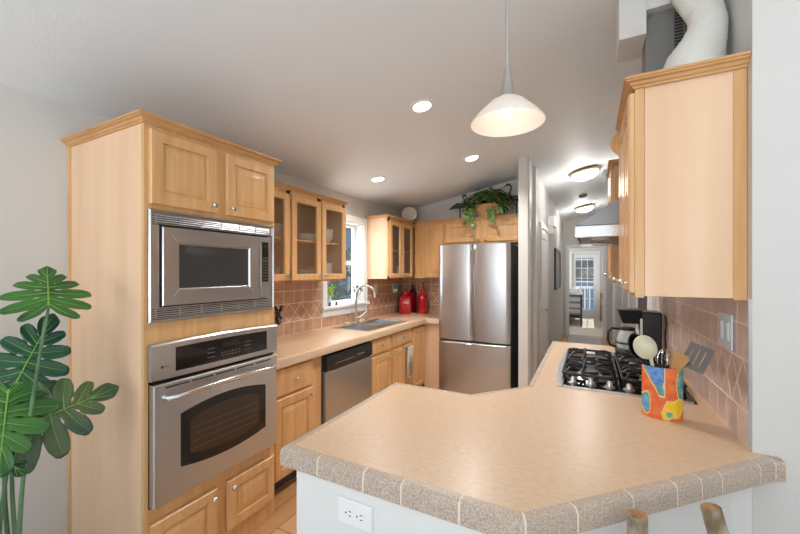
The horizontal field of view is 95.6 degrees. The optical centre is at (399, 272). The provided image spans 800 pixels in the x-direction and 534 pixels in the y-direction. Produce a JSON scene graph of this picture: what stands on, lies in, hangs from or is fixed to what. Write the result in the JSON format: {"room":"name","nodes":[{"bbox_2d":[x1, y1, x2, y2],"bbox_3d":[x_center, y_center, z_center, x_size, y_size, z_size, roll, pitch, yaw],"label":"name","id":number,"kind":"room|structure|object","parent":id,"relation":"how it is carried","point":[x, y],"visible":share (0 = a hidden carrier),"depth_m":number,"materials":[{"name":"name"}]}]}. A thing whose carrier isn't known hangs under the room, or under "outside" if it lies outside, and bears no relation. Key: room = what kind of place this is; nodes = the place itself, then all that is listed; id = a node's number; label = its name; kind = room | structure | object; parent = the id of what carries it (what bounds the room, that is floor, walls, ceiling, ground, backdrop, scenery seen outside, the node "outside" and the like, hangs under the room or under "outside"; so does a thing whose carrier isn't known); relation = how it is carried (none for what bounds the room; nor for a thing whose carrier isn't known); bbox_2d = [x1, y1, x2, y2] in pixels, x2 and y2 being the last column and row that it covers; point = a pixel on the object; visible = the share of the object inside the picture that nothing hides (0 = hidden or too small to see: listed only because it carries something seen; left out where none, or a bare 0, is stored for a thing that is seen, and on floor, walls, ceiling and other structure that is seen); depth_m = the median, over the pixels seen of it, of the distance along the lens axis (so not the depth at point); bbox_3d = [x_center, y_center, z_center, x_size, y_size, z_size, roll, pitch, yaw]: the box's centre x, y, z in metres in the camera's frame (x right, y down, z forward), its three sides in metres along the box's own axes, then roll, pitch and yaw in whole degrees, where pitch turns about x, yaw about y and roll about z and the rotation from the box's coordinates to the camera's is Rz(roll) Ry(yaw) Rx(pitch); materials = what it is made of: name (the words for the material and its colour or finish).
{"room":"kitchen","nodes":[
{"label":"kitchen","id":0,"kind":"room"},
{"bbox_2d":[0,84,401,533],"bbox_3d":[-1.813,0.300,1.885,0.160,2.360,7.860,0,0,28],"label":"wall","id":1,"kind":"structure","parent":0,"point":[33,157],"depth_m":1.78,"materials":[{"name":"white paint"}]},
{"bbox_2d":[274,181,348,282],"bbox_3d":[-0.907,-0.297,3.057,0.359,0.754,1.177,0,0,28],"label":"upper cabinet","id":2,"kind":"object","parent":1,"relation":"attached to","point":[299,210],"visible":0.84,"depth_m":3.18,"materials":[{"name":"brown wood"}]},
{"bbox_2d":[274,230,282,236],"bbox_3d":[-0.994,-0.299,2.890,0.150,0.056,0.150,0,0,28],"label":"bowl","id":3,"kind":"object","parent":2,"relation":"on","point":[277,233],"visible":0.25,"depth_m":2.85,"materials":[{"name":"beige ceramic"}]},
{"bbox_2d":[274,236,340,245],"bbox_3d":[-0.944,-0.263,3.061,0.270,0.016,1.114,0,0,28],"label":"shelf","id":4,"kind":"object","parent":2,"relation":"attached to","point":[278,241],"depth_m":3.17,"materials":[{"name":"brown wood"}]},
{"bbox_2d":[326,237,332,242],"bbox_3d":[-0.716,-0.299,3.421,0.170,0.056,0.170,0,0,28],"label":"bowl","id":5,"kind":"object","parent":2,"relation":"on","point":[328,239],"visible":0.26,"depth_m":3.38,"materials":[{"name":"white ceramic"}]},
{"bbox_2d":[274,278,402,336],"bbox_3d":[-0.673,0.324,3.885,0.005,0.484,3.058,0,0,28],"label":"backsplash","id":6,"kind":"structure","parent":1,"relation":"attached to","point":[301,302],"depth_m":3.55,"materials":[{"name":"brown tile"}]},
{"bbox_2d":[274,306,282,324],"bbox_3d":[-1.035,0.369,3.092,0.078,0.162,0.071,0,0,-21],"label":"wall ornament","id":7,"kind":"object","parent":6,"relation":"attached to","point":[278,317],"visible":1,"depth_m":3.08,"materials":[{"name":"black metal"}]},
{"bbox_2d":[321,214,369,317],"bbox_3d":[-0.653,-0.090,4.054,0.205,1.100,0.860,0,0,28],"label":"window","id":8,"kind":"structure","parent":1,"relation":"in","point":[358,225],"depth_m":4.32,"materials":[{"name":"white wood"}]},
{"bbox_2d":[327,284,334,302],"bbox_3d":[-0.754,0.236,3.803,0.114,0.233,0.190,0,0,28],"label":"plant","id":9,"kind":"object","parent":8,"relation":"on","point":[329,291],"visible":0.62,"depth_m":3.80,"materials":[{"name":"green plant"}]},
{"bbox_2d":[353,286,362,298],"bbox_3d":[-0.486,0.253,4.264,0.067,0.198,0.203,0,0,28],"label":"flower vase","id":10,"kind":"object","parent":8,"relation":"on","point":[358,296],"visible":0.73,"depth_m":4.26,"materials":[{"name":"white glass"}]},
{"bbox_2d":[365,214,414,278],"bbox_3d":[-0.037,-0.297,4.721,0.359,0.754,0.987,0,0,28],"label":"upper cabinet","id":11,"kind":"object","parent":1,"relation":"attached to","point":[390,238],"visible":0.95,"depth_m":4.36,"materials":[{"name":"brown wood"}]},
{"bbox_2d":[393,250,414,253],"bbox_3d":[-0.061,-0.263,4.749,0.270,0.016,0.924,0,0,28],"label":"shelf","id":12,"kind":"object","parent":11,"relation":"attached to","point":[394,251],"depth_m":4.75,"materials":[{"name":"brown wood"}]},
{"bbox_2d":[402,207,416,219],"bbox_3d":[0.124,-0.778,4.843,0.204,0.189,0.049,0,0,2],"label":"platter","id":13,"kind":"object","parent":11,"relation":"on","point":[409,213],"visible":0.94,"depth_m":4.85,"materials":[{"name":"beige ceramic"}]},
{"bbox_2d":[0,0,641,220],"bbox_3d":[2.674,-1.385,4.357,5.900,1.112,16.400,0,0,28],"label":"ceiling","id":14,"kind":"structure","parent":0,"point":[326,89],"depth_m":1.98,"materials":[{"name":"white paint"}]},
{"bbox_2d":[369,176,385,182],"bbox_3d":[-0.227,-0.948,3.708,0.173,0.036,0.176,0,0,28],"label":"recessed light","id":15,"kind":"object","parent":14,"relation":"in","point":[376,179],"visible":1,"depth_m":3.69,"materials":[{"name":"white glass"}]},
{"bbox_2d":[409,99,434,113],"bbox_3d":[0.147,-1.114,2.439,0.173,0.036,0.176,0,0,28],"label":"recessed light","id":16,"kind":"object","parent":14,"relation":"in","point":[420,106],"visible":1,"depth_m":2.43,"materials":[{"name":"white glass"}]},
{"bbox_2d":[463,154,480,161],"bbox_3d":[0.700,-1.110,3.539,0.173,0.036,0.176,0,0,28],"label":"recessed light","id":17,"kind":"object","parent":14,"relation":"in","point":[474,157],"visible":1,"depth_m":3.53,"materials":[{"name":"white glass"}]},
{"bbox_2d":[470,0,545,136],"bbox_3d":[0.384,-0.884,1.300,0.260,0.704,0.260,0,0,28],"label":"pendant lamp","id":18,"kind":"object","parent":14,"relation":"hanging from","point":[508,114],"visible":1,"depth_m":1.31,"materials":[{"name":"white glass"}]},
{"bbox_2d":[574,203,594,212],"bbox_3d":[3.585,-1.228,7.040,0.364,0.163,0.370,0,0,28],"label":"flush ceiling light","id":19,"kind":"object","parent":14,"relation":"attached to","point":[585,208],"visible":1,"depth_m":6.93,"materials":[{"name":"white glass"}]},
{"bbox_2d":[569,165,600,180],"bbox_3d":[2.337,-1.234,4.590,0.364,0.163,0.370,0,0,28],"label":"flush ceiling light","id":20,"kind":"object","parent":14,"relation":"attached to","point":[585,173],"visible":1,"depth_m":4.48,"materials":[{"name":"white glass"}]},
{"bbox_2d":[616,0,673,62],"bbox_3d":[1.159,-1.198,1.606,0.336,0.356,0.200,0,0,28],"label":"chase","id":21,"kind":"object","parent":14,"relation":"attached to","point":[632,16],"visible":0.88,"depth_m":1.58,"materials":[{"name":"white paint"}]},
{"bbox_2d":[251,317,614,533],"bbox_3d":[3.577,1.503,6.085,5.900,0.054,12.500,0,0,28],"label":"floor","id":22,"kind":"structure","parent":0,"point":[284,520],"depth_m":2.38,"materials":[{"name":"brown wood"}]},
{"bbox_2d":[60,109,282,533],"bbox_3d":[-1.222,0.399,2.034,0.749,2.163,0.796,0,0,28],"label":"tall cabinet","id":23,"kind":"object","parent":22,"relation":"on","point":[121,167],"visible":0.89,"depth_m":1.73,"materials":[{"name":"brown wood"}]},
{"bbox_2d":[147,208,273,323],"bbox_3d":[-1.097,-0.027,1.967,0.430,0.499,0.702,0,0,28],"label":"microwave","id":24,"kind":"object","parent":23,"relation":"in","point":[198,266],"visible":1,"depth_m":1.79,"materials":[{"name":"silver metal"}]},
{"bbox_2d":[148,325,276,509],"bbox_3d":[-1.085,0.668,1.962,0.558,0.727,0.705,0,0,28],"label":"wall oven","id":25,"kind":"object","parent":23,"relation":"in","point":[212,396],"visible":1,"depth_m":1.76,"materials":[{"name":"silver metal"}]},
{"bbox_2d":[274,356,320,490],"bbox_3d":[-0.971,1.055,2.641,0.627,0.850,0.576,0,0,28],"label":"base cabinet","id":26,"kind":"object","parent":22,"relation":"on","point":[298,386],"visible":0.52,"depth_m":2.51,"materials":[{"name":"brown wood"}]},
{"bbox_2d":[274,312,438,369],"bbox_3d":[-0.322,0.597,3.701,0.797,0.063,3.057,0,0,28],"label":"countertop","id":27,"kind":"structure","parent":26,"relation":"on","point":[292,349],"depth_m":3.14,"materials":[{"name":"beige laminate"}]},
{"bbox_2d":[353,285,375,323],"bbox_3d":[-0.387,0.350,3.997,0.254,0.424,0.059,0,0,-12],"label":"faucet","id":28,"kind":"object","parent":27,"relation":"on","point":[356,316],"visible":1,"depth_m":3.97,"materials":[{"name":"silver metal"}]},
{"bbox_2d":[334,319,405,330],"bbox_3d":[-0.300,0.648,3.926,0.438,0.173,0.828,0,0,28],"label":"sink","id":29,"kind":"object","parent":27,"relation":"in","point":[372,324],"visible":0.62,"depth_m":3.95,"materials":[{"name":"silver metal"}]},
{"bbox_2d":[399,289,411,313],"bbox_3d":[0.077,0.401,4.981,0.165,0.330,0.165,0,0,8],"label":"canister","id":30,"kind":"object","parent":27,"relation":"on","point":[405,301],"visible":1,"depth_m":4.90,"materials":[{"name":"red ceramic"}]},
{"bbox_2d":[409,283,416,312],"bbox_3d":[0.178,0.355,5.087,0.091,0.420,0.090,0,0,-24],"label":"bottle","id":31,"kind":"object","parent":27,"relation":"on","point":[412,291],"visible":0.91,"depth_m":5.05,"materials":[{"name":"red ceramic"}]},
{"bbox_2d":[417,282,427,313],"bbox_3d":[0.315,0.350,4.981,0.153,0.430,0.153,0,0,28],"label":"bottle","id":32,"kind":"object","parent":27,"relation":"on","point":[422,307],"visible":1,"depth_m":4.92,"materials":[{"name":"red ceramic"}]},
{"bbox_2d":[321,341,371,424],"bbox_3d":[-0.665,1.058,3.192,0.602,0.845,0.676,0,0,28],"label":"dishwasher","id":33,"kind":"object","parent":22,"relation":"on","point":[345,373],"visible":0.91,"depth_m":2.98,"materials":[{"name":"grey metal"}]},
{"bbox_2d":[370,328,411,395],"bbox_3d":[-0.310,1.055,3.898,0.633,0.850,0.896,0,0,28],"label":"base cabinet","id":34,"kind":"object","parent":22,"relation":"on","point":[389,352],"visible":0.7,"depth_m":3.69,"materials":[{"name":"brown wood"}]},
{"bbox_2d":[407,345,413,378],"bbox_3d":[0.114,1.003,4.045,0.020,0.354,0.141,0,0,28],"label":"dish towel","id":35,"kind":"object","parent":34,"relation":"hanging from","point":[410,349],"visible":1,"depth_m":4.04,"materials":[{"name":"beige fabric"}]},
{"bbox_2d":[411,324,423,385],"bbox_3d":[-0.033,1.055,4.465,0.599,0.850,0.358,0,0,28],"label":"base cabinet","id":36,"kind":"object","parent":22,"relation":"on","point":[417,340],"visible":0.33,"depth_m":4.30,"materials":[{"name":"brown wood"}]},
{"bbox_2d":[424,323,440,388],"bbox_3d":[0.515,1.055,4.690,0.204,0.850,0.530,0,0,28],"label":"end panel","id":37,"kind":"object","parent":22,"relation":"on","point":[431,331],"visible":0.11,"depth_m":4.46,"materials":[{"name":"brown wood"}]},
{"bbox_2d":[439,242,517,394],"bbox_3d":[0.959,0.578,4.349,0.818,1.805,0.644,0,0,28],"label":"refrigerator","id":38,"kind":"object","parent":22,"relation":"on","point":[478,283],"visible":0.84,"depth_m":4.08,"materials":[{"name":"grey metal"}]},
{"bbox_2d":[297,471,751,533],"bbox_3d":[0.772,1.054,1.883,1.279,0.852,2.308,0,0,28],"label":"wall","id":39,"kind":"structure","parent":22,"relation":"on","point":[317,498],"depth_m":1.08,"materials":[{"name":"white paint"}]},
{"bbox_2d":[338,495,372,532],"bbox_3d":[-0.132,0.700,1.047,0.120,0.072,0.009,0,0,28],"label":"outlet","id":40,"kind":"object","parent":39,"relation":"attached to","point":[356,514],"visible":1,"depth_m":1.04,"materials":[{"name":"white plastic"}]},
{"bbox_2d":[343,507,352,518],"bbox_3d":[-0.150,0.700,1.054,0.033,0.033,0.002,0,0,28],"label":"receptacle","id":41,"kind":"object","parent":40,"relation":"attached to","point":[347,511],"depth_m":1.05,"materials":[{"name":"white plastic"}]},
{"bbox_2d":[355,511,363,522],"bbox_3d":[-0.116,0.700,1.036,0.033,0.033,0.002,0,0,28],"label":"receptacle","id":42,"kind":"object","parent":40,"relation":"attached to","point":[359,515],"depth_m":1.03,"materials":[{"name":"white plastic"}]},
{"bbox_2d":[280,341,786,533],"bbox_3d":[0.784,0.597,1.898,1.410,0.063,2.370,0,0,28],"label":"countertop","id":43,"kind":"structure","parent":39,"relation":"on","point":[542,456],"depth_m":1.13,"materials":[{"name":"beige laminate"}]},
{"bbox_2d":[557,348,696,404],"bbox_3d":[1.208,0.526,2.049,0.572,0.079,0.850,0,0,28],"label":"cooktop","id":44,"kind":"object","parent":43,"relation":"in","point":[578,369],"visible":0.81,"depth_m":1.93,"materials":[{"name":"black metal"}]},
{"bbox_2d":[606,307,661,355],"bbox_3d":[1.609,0.410,2.509,0.314,0.310,0.183,0,0,28],"label":"coffee maker","id":45,"kind":"object","parent":43,"relation":"on","point":[649,321],"visible":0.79,"depth_m":2.42,"materials":[{"name":"black plastic"}]},
{"bbox_2d":[617,307,642,323],"bbox_3d":[1.592,0.302,2.519,0.138,0.095,0.178,0,0,28],"label":"basket","id":46,"kind":"object","parent":45,"relation":"on","point":[627,315],"depth_m":2.45,"materials":[{"name":"black plastic"}]},
{"bbox_2d":[663,315,666,357],"bbox_3d":[1.708,0.418,2.340,0.015,0.277,0.027,0,0,-17],"label":"power cord","id":47,"kind":"object","parent":45,"relation":"attached to","point":[664,315],"visible":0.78,"depth_m":2.33,"materials":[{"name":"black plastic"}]},
{"bbox_2d":[642,363,682,421],"bbox_3d":[1.026,0.466,1.421,0.131,0.199,0.085,0,0,28],"label":"utensil crock","id":48,"kind":"object","parent":43,"relation":"on","point":[662,388],"visible":0.99,"depth_m":1.39,"materials":[{"name":"multicoloured ceramic"}]},
{"bbox_2d":[628,333,647,364],"bbox_3d":[1.005,0.394,1.471,0.055,0.288,0.129,0,0,-44],"label":"ladle","id":49,"kind":"object","parent":48,"relation":"in","point":[632,336],"visible":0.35,"depth_m":1.50,"materials":[{"name":"black plastic"}]},
{"bbox_2d":[628,333,639,359],"bbox_3d":[0.978,0.303,1.498,0.064,0.108,0.054,0,0,28],"label":"cooking spoon","id":50,"kind":"object","parent":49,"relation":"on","point":[632,336],"depth_m":1.50,"materials":[{"name":"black plastic"}]},
{"bbox_2d":[633,335,657,366],"bbox_3d":[0.976,0.393,1.425,0.100,0.286,0.027,0,0,28],"label":"serving spoon","id":51,"kind":"object","parent":48,"relation":"in","point":[645,347],"visible":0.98,"depth_m":1.42,"materials":[{"name":"beige"}]},
{"bbox_2d":[655,349,672,367],"bbox_3d":[1.033,0.418,1.417,0.058,0.236,0.058,0,0,28],"label":"whisk","id":52,"kind":"object","parent":48,"relation":"in","point":[662,350],"visible":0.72,"depth_m":1.41,"materials":[{"name":"silver metal"}]},
{"bbox_2d":[670,350,689,372],"bbox_3d":[1.044,0.416,1.378,0.091,0.241,0.012,0,0,42],"label":"wooden spatula","id":53,"kind":"object","parent":48,"relation":"in","point":[679,360],"visible":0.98,"depth_m":1.37,"materials":[{"name":"brown wood"}]},
{"bbox_2d":[682,341,714,373],"bbox_3d":[1.093,0.399,1.374,0.155,0.276,0.026,0,0,41],"label":"slotted turner","id":54,"kind":"object","parent":48,"relation":"in","point":[710,352],"visible":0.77,"depth_m":1.35,"materials":[{"name":"black"}]},
{"bbox_2d":[569,288,582,326],"bbox_3d":[4.584,0.990,11.093,1.802,0.980,1.991,0,0,28],"label":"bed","id":55,"kind":"object","parent":22,"relation":"on","point":[575,297],"visible":0.34,"depth_m":9.94,"materials":[{"name":"white fabric"}]},
{"bbox_2d":[569,288,582,311],"bbox_3d":[4.579,0.790,11.084,1.802,0.580,1.911,0,0,28],"label":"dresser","id":56,"kind":"object","parent":55,"relation":"on","point":[575,297],"depth_m":9.94,"materials":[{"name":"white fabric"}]},
{"bbox_2d":[567,335,601,344],"bbox_3d":[3.897,1.476,7.667,0.640,0.008,1.400,0,0,28],"label":"rug","id":57,"kind":"object","parent":22,"relation":"on","point":[573,339],"visible":0.56,"depth_m":7.80,"materials":[{"name":"grey fabric"}]},
{"bbox_2d":[600,293,601,320],"bbox_3d":[6.157,1.053,10.996,0.160,0.846,0.335,0,0,28],"label":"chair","id":58,"kind":"object","parent":22,"relation":"on","point":[600,293],"visible":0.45,"depth_m":11.14,"materials":[{"name":"brown wood"}]},
{"bbox_2d":[627,503,728,533],"bbox_3d":[0.747,1.025,0.664,0.350,0.918,0.509,0,0,-14],"label":"stool","id":59,"kind":"object","parent":22,"relation":"on","point":[713,516],"visible":1,"depth_m":0.86,"materials":[{"name":"brown wood"}]},
{"bbox_2d":[402,179,517,246],"bbox_3d":[0.829,0.145,4.882,1.744,2.669,0.100,0,0,28],"label":"wall","id":60,"kind":"structure","parent":0,"point":[438,210],"depth_m":4.89,"materials":[{"name":"white paint"}]},
{"bbox_2d":[403,278,438,312],"bbox_3d":[0.390,0.324,5.052,0.792,0.484,0.005,0,0,28],"label":"backsplash","id":61,"kind":"structure","parent":60,"relation":"attached to","point":[431,285],"depth_m":5.04,"materials":[{"name":"brown tile"}]},
{"bbox_2d":[415,219,444,277],"bbox_3d":[0.435,-0.297,4.840,0.420,0.754,0.319,0,0,28],"label":"upper cabinet","id":62,"kind":"object","parent":60,"relation":"attached to","point":[429,234],"visible":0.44,"depth_m":4.73,"materials":[{"name":"brown wood"}]},
{"bbox_2d":[444,214,517,244],"bbox_3d":[1.060,-0.512,4.513,0.985,0.324,0.319,0,0,28],"label":"upper cabinet","id":63,"kind":"object","parent":60,"relation":"attached to","point":[505,229],"visible":0.87,"depth_m":4.41,"materials":[{"name":"brown wood"}]},
{"bbox_2d":[449,194,466,217],"bbox_3d":[0.747,-0.815,4.654,0.243,0.351,0.080,0,0,28],"label":"statue","id":64,"kind":"object","parent":63,"relation":"on","point":[457,205],"visible":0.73,"depth_m":4.63,"materials":[{"name":"brown metal"}]},
{"bbox_2d":[460,187,515,229],"bbox_3d":[1.075,-0.759,4.434,0.741,0.539,0.500,0,0,28],"label":"plant","id":65,"kind":"object","parent":63,"relation":"on","point":[486,210],"visible":0.99,"depth_m":4.33,"materials":[{"name":"green plant"}]},
{"bbox_2d":[475,203,501,218],"bbox_3d":[1.092,-0.728,4.462,0.340,0.175,0.340,0,0,28],"label":"basket","id":66,"kind":"object","parent":63,"relation":"on","point":[480,209],"depth_m":4.35,"materials":[{"name":"wicker"}]},
{"bbox_2d":[503,184,517,213],"bbox_3d":[1.372,-0.851,4.304,0.312,0.423,0.080,0,0,28],"label":"statue","id":67,"kind":"object","parent":63,"relation":"on","point":[514,197],"visible":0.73,"depth_m":4.30,"materials":[{"name":"brown metal"}]},
{"bbox_2d":[518,156,562,386],"bbox_3d":[2.544,0.137,6.174,0.095,2.686,5.500,0,0,28],"label":"wall","id":68,"kind":"structure","parent":0,"point":[545,206],"depth_m":4.01,"materials":[{"name":"white paint"}]},
{"bbox_2d":[528,158,536,385],"bbox_3d":[1.447,0.150,3.943,0.030,2.660,0.470,0,0,28],"label":"trim","id":69,"kind":"structure","parent":68,"relation":"attached to","point":[529,160],"depth_m":4.04,"materials":[{"name":"white wood"}]},
{"bbox_2d":[540,222,547,363],"bbox_3d":[1.984,0.420,4.978,0.022,2.120,0.860,0,0,28],"label":"trim","id":70,"kind":"structure","parent":68,"relation":"attached to","point":[542,226],"depth_m":4.60,"materials":[{"name":"white wood"}]},
{"bbox_2d":[542,229,548,359],"bbox_3d":[2.016,0.455,4.961,0.094,2.030,0.700,0,0,28],"label":"door","id":71,"kind":"structure","parent":68,"relation":"in","point":[545,308],"depth_m":4.99,"materials":[{"name":"white wood"}]},
{"bbox_2d":[548,216,555,234],"bbox_3d":[2.368,-0.715,5.640,0.090,0.270,0.350,0,0,28],"label":"wall shelf","id":72,"kind":"object","parent":68,"relation":"attached to","point":[551,219],"visible":1,"depth_m":5.50,"materials":[{"name":"white"}]},
{"bbox_2d":[554,248,560,289],"bbox_3d":[3.039,-0.055,6.987,0.030,0.750,1.200,0,0,28],"label":"picture","id":73,"kind":"object","parent":68,"relation":"attached to","point":[557,253],"visible":1,"depth_m":6.96,"materials":[{"name":"black plastic"}]},
{"bbox_2d":[556,252,559,286],"bbox_3d":[3.034,-0.055,6.990,0.007,0.650,1.100,0,0,28],"label":"print","id":74,"kind":"object","parent":73,"relation":"attached to","point":[557,253],"depth_m":6.96},
{"bbox_2d":[569,247,601,317],"bbox_3d":[5.233,0.051,12.216,2.952,2.858,0.100,0,0,28],"label":"wall","id":75,"kind":"structure","parent":0,"point":[591,248],"depth_m":11.58,"materials":[{"name":"white paint"}]},
{"bbox_2d":[572,254,596,317],"bbox_3d":[5.999,0.440,11.793,0.736,2.060,0.099,0,0,28],"label":"door","id":76,"kind":"structure","parent":75,"relation":"in","point":[591,313],"depth_m":11.76,"materials":[{"name":"white wood"}]},
{"bbox_2d":[569,251,599,317],"bbox_3d":[5.980,0.403,11.758,0.880,2.145,0.020,0,0,28],"label":"trim","id":77,"kind":"structure","parent":75,"relation":"attached to","point":[581,252],"depth_m":11.58,"materials":[{"name":"white wood"}]},
{"bbox_2d":[563,215,611,337],"bbox_3d":[4.332,0.051,8.399,1.012,2.858,0.100,0,0,28],"label":"wall","id":78,"kind":"structure","parent":0,"point":[568,226],"depth_m":8.47,"materials":[{"name":"white paint"}]},
{"bbox_2d":[566,245,605,337],"bbox_3d":[4.277,0.420,8.360,0.830,2.120,0.020,0,0,28],"label":"trim","id":79,"kind":"structure","parent":78,"relation":"attached to","point":[567,246],"depth_m":8.43,"materials":[{"name":"white wood"}]},
{"bbox_2d":[612,0,751,346],"bbox_3d":[3.869,0.034,6.282,0.130,2.892,11.680,0,0,28],"label":"wall","id":80,"kind":"structure","parent":0,"point":[739,39],"depth_m":1.21,"materials":[{"name":"white paint"}]},
{"bbox_2d":[575,198,618,246],"bbox_3d":[1.291,-0.372,2.055,0.519,0.396,0.736,0,0,28],"label":"range hood","id":81,"kind":"object","parent":80,"relation":"attached to","point":[601,228],"visible":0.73,"depth_m":1.81,"materials":[{"name":"silver metal"}]},
{"bbox_2d":[605,159,618,281],"bbox_3d":[1.623,-0.337,2.514,0.355,0.806,0.440,0,0,28],"label":"upper cabinet","id":82,"kind":"object","parent":80,"relation":"attached to","point":[613,165],"visible":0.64,"depth_m":2.42,"materials":[{"name":"brown wood"}]},
{"bbox_2d":[602,169,607,182],"bbox_3d":[1.360,-0.636,2.405,0.035,0.095,0.030,0,0,5],"label":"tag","id":83,"kind":"object","parent":82,"relation":"hanging from","point":[604,174],"visible":1,"depth_m":2.40,"materials":[{"name":"white paper"}]},
{"bbox_2d":[622,289,654,346],"bbox_3d":[2.686,0.420,4.181,0.020,2.120,3.060,0,0,28],"label":"trim","id":84,"kind":"structure","parent":80,"relation":"attached to","point":[650,299],"depth_m":3.74,"materials":[{"name":"white"}]},
{"bbox_2d":[638,296,646,328],"bbox_3d":[2.284,0.030,3.404,0.012,1.100,0.710,0,0,28],"label":"wall panel","id":85,"kind":"object","parent":80,"relation":"attached to","point":[642,302],"visible":0.11,"depth_m":3.41,"materials":[{"name":"grey"}]},
{"bbox_2d":[610,50,751,300],"bbox_3d":[1.067,-0.303,1.458,0.363,0.790,0.528,0,0,28],"label":"upper cabinet","id":86,"kind":"object","parent":80,"relation":"attached to","point":[680,141],"visible":1,"depth_m":1.25,"materials":[{"name":"brown wood"}]},
{"bbox_2d":[642,8,686,72],"bbox_3d":[1.206,-0.905,1.586,0.234,0.426,0.132,0,0,28],"label":"box","id":87,"kind":"object","parent":86,"relation":"on","point":[665,30],"visible":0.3,"depth_m":1.56,"materials":[{"name":"grey metal"}]},
{"bbox_2d":[663,0,728,68],"bbox_3d":[1.097,-0.916,1.370,0.214,0.466,0.254,0,0,28],"label":"flexible duct","id":88,"kind":"object","parent":86,"relation":"on","point":[705,37],"visible":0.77,"depth_m":1.29,"materials":[{"name":"white"}]},
{"bbox_2d":[659,296,751,451],"bbox_3d":[1.490,0.325,1.884,0.009,0.480,1.680,0,0,28],"label":"backsplash","id":89,"kind":"structure","parent":80,"relation":"attached to","point":[725,385],"depth_m":1.41,"materials":[{"name":"brown tile"}]},
{"bbox_2d":[719,311,732,350],"bbox_3d":[1.193,0.212,1.331,0.011,0.125,0.135,0,0,28],"label":"light switch","id":90,"kind":"object","parent":89,"relation":"attached to","point":[725,319],"visible":1,"depth_m":1.31,"materials":[{"name":"white plastic"}]},
{"bbox_2d":[752,0,799,533],"bbox_3d":[1.162,0.039,1.107,0.130,2.882,0.001,0,0,28],"label":"wall","id":91,"kind":"structure","parent":0,"point":[775,23],"depth_m":1.11,"materials":[{"name":"white paint"}]},
{"bbox_3d":[-0.223,1.505,-1.181,5.900,0.050,3.900,0,0,28],"label":"floor","id":92,"kind":"structure","parent":0,"visible":0},
{"bbox_2d":[0,266,118,533],"bbox_3d":[-1.335,0.727,1.340,0.338,1.505,0.467,0,0,28],"label":"monstera plant","id":93,"kind":"object","parent":92,"relation":"on","point":[32,405],"visible":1,"depth_m":1.33,"materials":[{"name":"green plant"}]},
{"label":"outside","id":94,"kind":"structure","parent":0,"visible":0},
{"bbox_3d":[6.248,1.535,12.486,5.500,0.090,1.280,0,0,28],"label":"deck","id":95,"kind":"object","parent":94,"visible":0},
{"bbox_2d":[576,286,592,308],"bbox_3d":[6.450,0.995,12.764,3.600,0.990,0.060,0,0,28],"label":"deck railing","id":96,"kind":"object","parent":95,"relation":"on","point":[576,286],"visible":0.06,"depth_m":12.73,"materials":[{"name":"white wood"}]},
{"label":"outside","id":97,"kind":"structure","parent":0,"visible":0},
{"bbox_3d":[-5.046,1.755,8.282,11.380,0.050,22.000,0,0,28],"label":"ground","id":98,"kind":"structure","parent":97,"visible":0},
{"bbox_2d":[328,281,344,300],"bbox_3d":[-1.358,0.812,5.817,1.216,1.838,1.281,0,0,28],"label":"bush","id":99,"kind":"object","parent":98,"relation":"on","point":[336,283],"visible":0.03,"depth_m":5.80,"materials":[{"name":"green plant"}]},
{"bbox_2d":[327,227,350,300],"bbox_3d":[-2.952,-0.195,8.597,3.200,3.850,7.900,0,0,28],"label":"house","id":100,"kind":"structure","parent":98,"relation":"on","point":[347,286],"depth_m":8.79,"materials":[{"name":"blue"}]},
{"bbox_2d":[327,247,350,299],"bbox_3d":[-0.916,0.615,7.133,1.350,2.230,1.347,0,0,28],"label":"bush","id":101,"kind":"object","parent":98,"relation":"on","point":[348,257],"visible":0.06,"depth_m":6.86,"materials":[{"name":"green plant"}]},
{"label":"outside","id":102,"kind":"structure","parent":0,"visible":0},
{"bbox_2d":[576,253,596,308],"bbox_3d":[8.826,0.205,17.954,9.600,3.050,2.600,0,0,28],"label":"house","id":103,"kind":"structure","parent":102,"point":[578,260],"depth_m":16.91,"materials":[{"name":"blue"}]},
{"bbox_3d":[-0.079,0.220,5.004,0.009,0.120,0.075,0,0,28],"label":"outlet","id":104,"kind":"object","parent":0,"visible":0},
{"bbox_2d":[394,285,398,291],"bbox_3d":[-0.052,0.224,4.990,0.051,0.088,0.065,0,0,28],"label":"plug adapter","id":105,"kind":"object","parent":104,"relation":"attached to","point":[396,287],"visible":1,"depth_m":4.97,"materials":[{"name":"white plastic"}]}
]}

